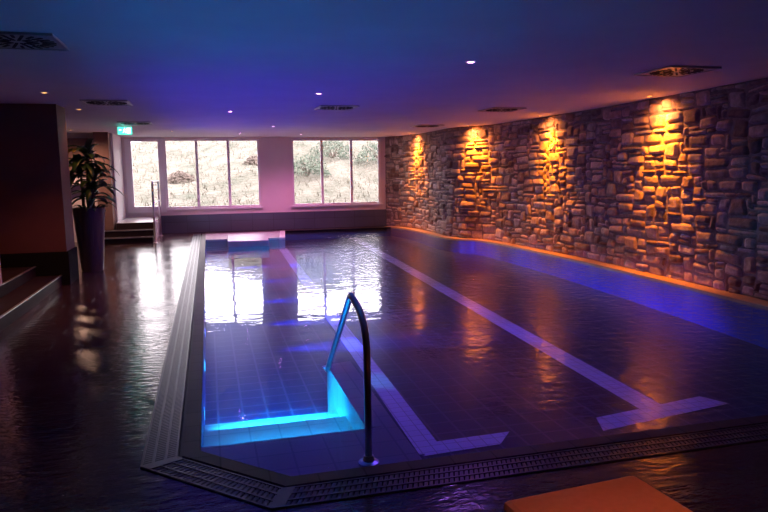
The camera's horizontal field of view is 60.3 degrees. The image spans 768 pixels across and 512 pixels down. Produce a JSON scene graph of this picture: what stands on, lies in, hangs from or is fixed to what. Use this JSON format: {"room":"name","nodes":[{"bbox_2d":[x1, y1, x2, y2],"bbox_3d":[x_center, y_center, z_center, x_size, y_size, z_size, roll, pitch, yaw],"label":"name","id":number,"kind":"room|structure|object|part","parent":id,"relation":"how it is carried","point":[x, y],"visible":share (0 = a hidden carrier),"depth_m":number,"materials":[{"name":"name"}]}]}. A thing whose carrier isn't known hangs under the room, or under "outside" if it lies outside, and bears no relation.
{"room":"indoor swimming pool","nodes":[
{"label":"indoor swimming pool","id":0,"kind":"room"},
{"bbox_2d":[0,262,1,283],"bbox_3d":[-6.382,-0.573,7.426,3.480,2.650,0.460,-3,7,-15],"label":"wall","id":1,"kind":"structure","parent":0,"point":[0,262],"depth_m":8.17,"materials":[{"name":"paint"}]},
{"bbox_2d":[0,103,74,253],"bbox_3d":[-6.717,-0.836,9.545,3.930,2.650,0.640,-3,7,-15],"label":"wall","id":2,"kind":"structure","parent":0,"point":[36,215],"depth_m":9.62,"materials":[{"name":"red paint"}]},
{"bbox_2d":[0,247,78,284],"bbox_3d":[-6.690,0.230,9.683,3.955,0.500,0.690,-3,7,-15],"label":"baseboard","id":3,"kind":"structure","parent":2,"relation":"attached to","point":[65,263],"depth_m":9.78,"materials":[{"name":"black wood"}]},
{"bbox_2d":[67,133,97,241],"bbox_3d":[-8.627,-1.617,15.943,3.550,2.650,0.200,-3,7,-15],"label":"wall","id":4,"kind":"structure","parent":0,"point":[69,135],"depth_m":16.14,"materials":[{"name":"paint"}]},
{"bbox_2d":[67,138,91,174],"bbox_3d":[-7.393,-2.396,16.032,0.550,0.900,0.080,-3,7,-15],"label":"wall panel","id":5,"kind":"object","parent":4,"relation":"attached to","point":[70,141],"visible":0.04,"depth_m":15.95,"materials":[{"name":"brown paint"}]},
{"bbox_2d":[93,132,115,229],"bbox_3d":[-6.801,-1.664,16.114,0.330,2.650,0.400,-3,7,-15],"label":"wall pier","id":6,"kind":"object","parent":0,"point":[103,149],"visible":0.43,"depth_m":15.92,"materials":[{"name":"brown paint"}]},
{"bbox_2d":[110,133,125,222],"bbox_3d":[-6.984,-1.791,17.144,0.250,2.650,1.700,-3,7,-15],"label":"wall","id":7,"kind":"structure","parent":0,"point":[116,150],"depth_m":16.89,"materials":[{"name":"white paint"}]},
{"bbox_2d":[121,137,385,217],"bbox_3d":[-4.414,-2.041,18.844,13.200,2.650,0.300,-3,7,-15],"label":"wall","id":8,"kind":"structure","parent":0,"point":[275,153],"depth_m":18.99,"materials":[{"name":"paint"}]},
{"bbox_2d":[124,139,166,212],"bbox_3d":[-6.529,-2.193,18.122,1.000,2.010,0.201,-3,7,-15],"label":"door","id":9,"kind":"structure","parent":8,"relation":"in","point":[127,142],"depth_m":18.09,"materials":[{"name":"white"}]},
{"bbox_3d":[-6.515,-1.211,18.242,1.000,0.030,0.170,-3,7,-15],"label":"sill","id":10,"kind":"part","parent":9,"relation":"part of","materials":[{"name":"white stone"}]},
{"bbox_2d":[163,139,262,209],"bbox_3d":[-4.834,-2.312,18.662,2.720,1.955,0.370,-3,7,-15],"label":"window","id":11,"kind":"structure","parent":8,"relation":"in","point":[230,206],"depth_m":18.60,"materials":[{"name":"white"}]},
{"bbox_3d":[-4.821,-1.363,18.781,2.720,0.040,0.370,-3,7,-15],"label":"sill","id":12,"kind":"part","parent":11,"relation":"part of","materials":[{"name":"white stone"}]},
{"bbox_2d":[161,209,386,233],"bbox_3d":[-3.063,-1.017,19.164,6.520,0.500,0.020,-3,7,-15],"label":"trim","id":13,"kind":"structure","parent":8,"relation":"attached to","point":[344,218],"depth_m":19.11,"materials":[{"name":"tile"}]},
{"bbox_2d":[291,139,382,206],"bbox_3d":[-1.404,-2.473,19.561,2.740,1.955,0.370,-3,7,-15],"label":"window","id":14,"kind":"structure","parent":8,"relation":"in","point":[379,202],"depth_m":19.53,"materials":[{"name":"white"}]},
{"bbox_3d":[-1.391,-1.523,19.681,2.740,0.040,0.370,-3,7,-15],"label":"sill","id":15,"kind":"part","parent":14,"relation":"part of","materials":[{"name":"white stone"}]},
{"bbox_2d":[0,0,767,136],"bbox_3d":[-1.620,-2.167,8.162,13.200,0.200,22.200,-3,7,-15],"label":"ceiling","id":16,"kind":"structure","parent":0,"point":[181,65],"depth_m":6.15,"materials":[{"name":"paint"}]},
{"bbox_2d":[0,31,69,50],"bbox_3d":[-2.816,-1.651,5.079,0.620,0.020,0.620,-3,7,-15],"label":"ceiling vent","id":17,"kind":"object","parent":16,"relation":"in","point":[8,40],"visible":1,"depth_m":5.08,"materials":[{"name":"grey metal"}]},
{"bbox_2d":[79,99,131,105],"bbox_3d":[-3.946,-2.183,9.413,0.620,0.020,0.620,-3,7,-15],"label":"ceiling vent","id":18,"kind":"object","parent":16,"relation":"in","point":[85,101],"visible":1,"depth_m":9.35,"materials":[{"name":"grey metal"}]},
{"bbox_2d":[117,126,132,134],"bbox_3d":[-5.431,-2.637,13.854,0.300,0.190,0.050,-3,7,-15],"label":"exit sign","id":19,"kind":"object","parent":16,"relation":"hanging from","point":[124,130],"visible":1,"depth_m":13.84,"materials":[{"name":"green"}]},
{"bbox_2d":[117,122,152,124],"bbox_3d":[-4.948,-2.641,13.154,0.620,0.020,0.620,-3,7,-15],"label":"ceiling vent","id":20,"kind":"object","parent":16,"relation":"in","point":[120,123],"visible":1,"depth_m":13.11,"materials":[{"name":"grey metal"}]},
{"bbox_2d":[314,105,359,109],"bbox_3d":[-0.762,-2.373,10.576,0.620,0.020,0.620,-3,7,-15],"label":"ceiling vent","id":21,"kind":"object","parent":16,"relation":"in","point":[321,107],"visible":1,"depth_m":10.48,"materials":[{"name":"grey metal"}]},
{"bbox_2d":[410,125,444,126],"bbox_3d":[0.982,-2.964,15.068,0.620,0.020,0.620,-3,7,-15],"label":"ceiling vent","id":22,"kind":"object","parent":16,"relation":"in","point":[414,125],"visible":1,"depth_m":14.96,"materials":[{"name":"grey metal"}]},
{"bbox_2d":[478,107,526,111],"bbox_3d":[2.011,-2.503,11.303,0.620,0.020,0.620,-3,7,-15],"label":"ceiling vent","id":23,"kind":"object","parent":16,"relation":"in","point":[492,109],"visible":1,"depth_m":11.21,"materials":[{"name":"grey metal"}]},
{"bbox_2d":[634,65,721,76],"bbox_3d":[3.158,-1.993,7.138,0.620,0.020,0.620,-3,7,-15],"label":"ceiling vent","id":24,"kind":"object","parent":16,"relation":"in","point":[672,70],"visible":1,"depth_m":7.08,"materials":[{"name":"grey metal"}]},
{"bbox_2d":[0,226,767,511],"bbox_3d":[-1.983,0.735,8.368,12.340,0.300,22.100,-3,7,-15],"label":"floor","id":25,"kind":"structure","parent":0,"point":[81,369],"depth_m":4.08,"materials":[{"name":"black tile"}]},
{"bbox_2d":[0,266,61,331],"bbox_3d":[-4.951,1.150,3.001,3.848,0.301,13.230,-3,7,-15],"label":"steps","id":26,"kind":"structure","parent":25,"relation":"on","point":[21,290],"depth_m":8.52,"materials":[{"name":"tile"}]},
{"bbox_2d":[68,138,123,271],"bbox_3d":[-4.970,-0.871,11.203,0.926,2.257,0.976,-6,9,-38],"label":"potted plant","id":27,"kind":"object","parent":25,"relation":"on","point":[89,221],"visible":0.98,"depth_m":11.06,"materials":[{"name":"green plant"}]},
{"bbox_3d":[-5.096,-1.148,11.161,0.062,0.781,0.051,-3,7,-15],"label":"stem","id":28,"kind":"part","parent":27,"relation":"part of","materials":[{"name":"brown plant"}]},
{"bbox_3d":[-4.992,-1.245,11.124,0.072,0.981,0.051,-3,7,-15],"label":"stem","id":29,"kind":"part","parent":27,"relation":"part of","materials":[{"name":"brown plant"}]},
{"bbox_3d":[-4.989,-0.282,11.243,0.516,1.080,0.516,-3,7,-15],"label":"planter","id":30,"kind":"part","parent":27,"relation":"part of","materials":[{"name":"grey"}]},
{"bbox_3d":[-4.907,-1.056,11.129,0.062,0.602,0.052,-3,7,-15],"label":"stem","id":31,"kind":"part","parent":27,"relation":"part of","materials":[{"name":"brown plant"}]},
{"bbox_2d":[104,217,159,244],"bbox_3d":[-6.412,-0.673,16.922,1.142,0.470,2.642,-3,7,-15],"label":"entrance steps","id":32,"kind":"structure","parent":25,"relation":"on","point":[136,230],"depth_m":15.99,"materials":[{"name":"tile"}]},
{"bbox_2d":[151,180,162,242],"bbox_3d":[-5.738,-1.164,16.689,0.100,1.486,2.100,-3,7,-15],"label":"stair handrail","id":33,"kind":"object","parent":25,"relation":"on","point":[153,181],"visible":1,"depth_m":15.79,"materials":[{"name":"silver metal"}]},
{"bbox_2d":[179,227,767,486],"bbox_3d":[0.181,0.398,11.559,7.030,0.710,15.990,-3,7,-15],"label":"swimming pool","id":34,"kind":"object","parent":25,"relation":"in","point":[455,379],"visible":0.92,"depth_m":7.15,"materials":[{"name":"blue liquid"}]},
{"bbox_2d":[140,234,200,465],"bbox_3d":[-3.185,0.295,10.890,0.195,0.044,15.041,-3,7,-15],"label":"drain grating","id":35,"kind":"object","parent":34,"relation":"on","point":[163,438],"visible":1,"depth_m":5.17,"materials":[{"name":"grey plastic"}]},
{"bbox_2d":[140,456,283,509],"bbox_3d":[-0.894,1.197,3.496,0.937,0.044,0.195,3,8,31],"label":"drain grating","id":36,"kind":"object","parent":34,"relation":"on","point":[250,490],"visible":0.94,"depth_m":3.48,"materials":[{"name":"grey plastic"}]},
{"bbox_2d":[322,292,378,466],"bbox_3d":[-0.284,0.627,4.658,0.120,0.972,2.037,-2,7,-11],"label":"grab rail","id":37,"kind":"object","parent":34,"relation":"attached to","point":[368,459],"visible":0.97,"depth_m":3.74,"materials":[{"name":"silver metal"}]},
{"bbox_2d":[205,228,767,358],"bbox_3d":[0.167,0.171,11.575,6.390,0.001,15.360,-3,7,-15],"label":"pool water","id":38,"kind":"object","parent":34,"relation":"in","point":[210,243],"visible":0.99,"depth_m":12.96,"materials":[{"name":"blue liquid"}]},
{"bbox_2d":[271,423,767,509],"bbox_3d":[2.330,1.085,4.028,5.994,0.044,0.195,-3,7,-15],"label":"drain grating","id":39,"kind":"object","parent":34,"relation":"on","point":[293,496],"visible":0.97,"depth_m":3.59,"materials":[{"name":"grey plastic"}]},
{"bbox_2d":[503,476,692,511],"bbox_3d":[1.035,1.185,1.683,0.620,0.400,1.900,-3,8,-20],"label":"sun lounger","id":40,"kind":"object","parent":25,"relation":"on","point":[628,493],"visible":1,"depth_m":2.42,"materials":[{"name":"orange fabric"}]},
{"bbox_2d":[385,78,767,300],"bbox_3d":[3.960,-0.856,9.745,1.291,2.950,22.063,-3,8,-18],"label":"wall","id":41,"kind":"structure","parent":0,"point":[675,186],"depth_m":10.84,"materials":[{"name":"stone"}]},
{"bbox_2d":[384,226,767,310],"bbox_3d":[3.006,0.015,12.443,1.017,0.052,15.970,-3,8,-18],"label":"trim","id":42,"kind":"structure","parent":41,"relation":"attached to","point":[725,295],"depth_m":10.32,"materials":[{"name":"stone"}]},
{"label":"outside","id":43,"kind":"structure","parent":0,"visible":0},
{"bbox_2d":[131,141,377,206],"bbox_3d":[-4.285,-5.216,31.207,52.000,5.748,24.000,-3,7,-15],"label":"bank","id":44,"kind":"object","parent":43,"point":[214,147],"visible":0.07,"depth_m":25.12,"materials":[{"name":"beige plant"}]},
{"bbox_2d":[167,170,194,183],"bbox_3d":[-7.627,-2.953,24.728,1.109,0.550,1.105,2,8,20],"label":"bush","id":45,"kind":"object","parent":44,"relation":"on","point":[179,176],"visible":0.94,"depth_m":24.42,"materials":[{"name":"brown plant"}]},
{"bbox_2d":[243,155,257,164],"bbox_3d":[-5.219,-3.857,26.778,1.007,0.468,0.926,-3,7,-15],"label":"bush","id":46,"kind":"object","parent":44,"relation":"on","point":[251,160],"visible":0.64,"depth_m":26.51,"materials":[{"name":"brown plant"}]},
{"bbox_2d":[293,152,331,176],"bbox_3d":[-2.844,-3.378,24.483,1.746,0.906,1.774,-3,7,-15],"label":"bush","id":47,"kind":"object","parent":44,"relation":"on","point":[302,165],"visible":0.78,"depth_m":24.22,"materials":[{"name":"plant"}]},
{"bbox_2d":[310,141,353,158],"bbox_3d":[-2.106,-4.386,27.023,1.853,0.918,1.824,-3,7,-15],"label":"bush","id":48,"kind":"object","parent":44,"relation":"on","point":[340,147],"visible":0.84,"depth_m":26.85,"materials":[{"name":"plant"}]},
{"bbox_2d":[355,141,377,161],"bbox_3d":[-0.164,-4.123,25.997,1.849,0.872,1.863,-5,8,-28],"label":"bush","id":49,"kind":"object","parent":44,"relation":"on","point":[374,151],"visible":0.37,"depth_m":25.79,"materials":[{"name":"plant"}]}
]}

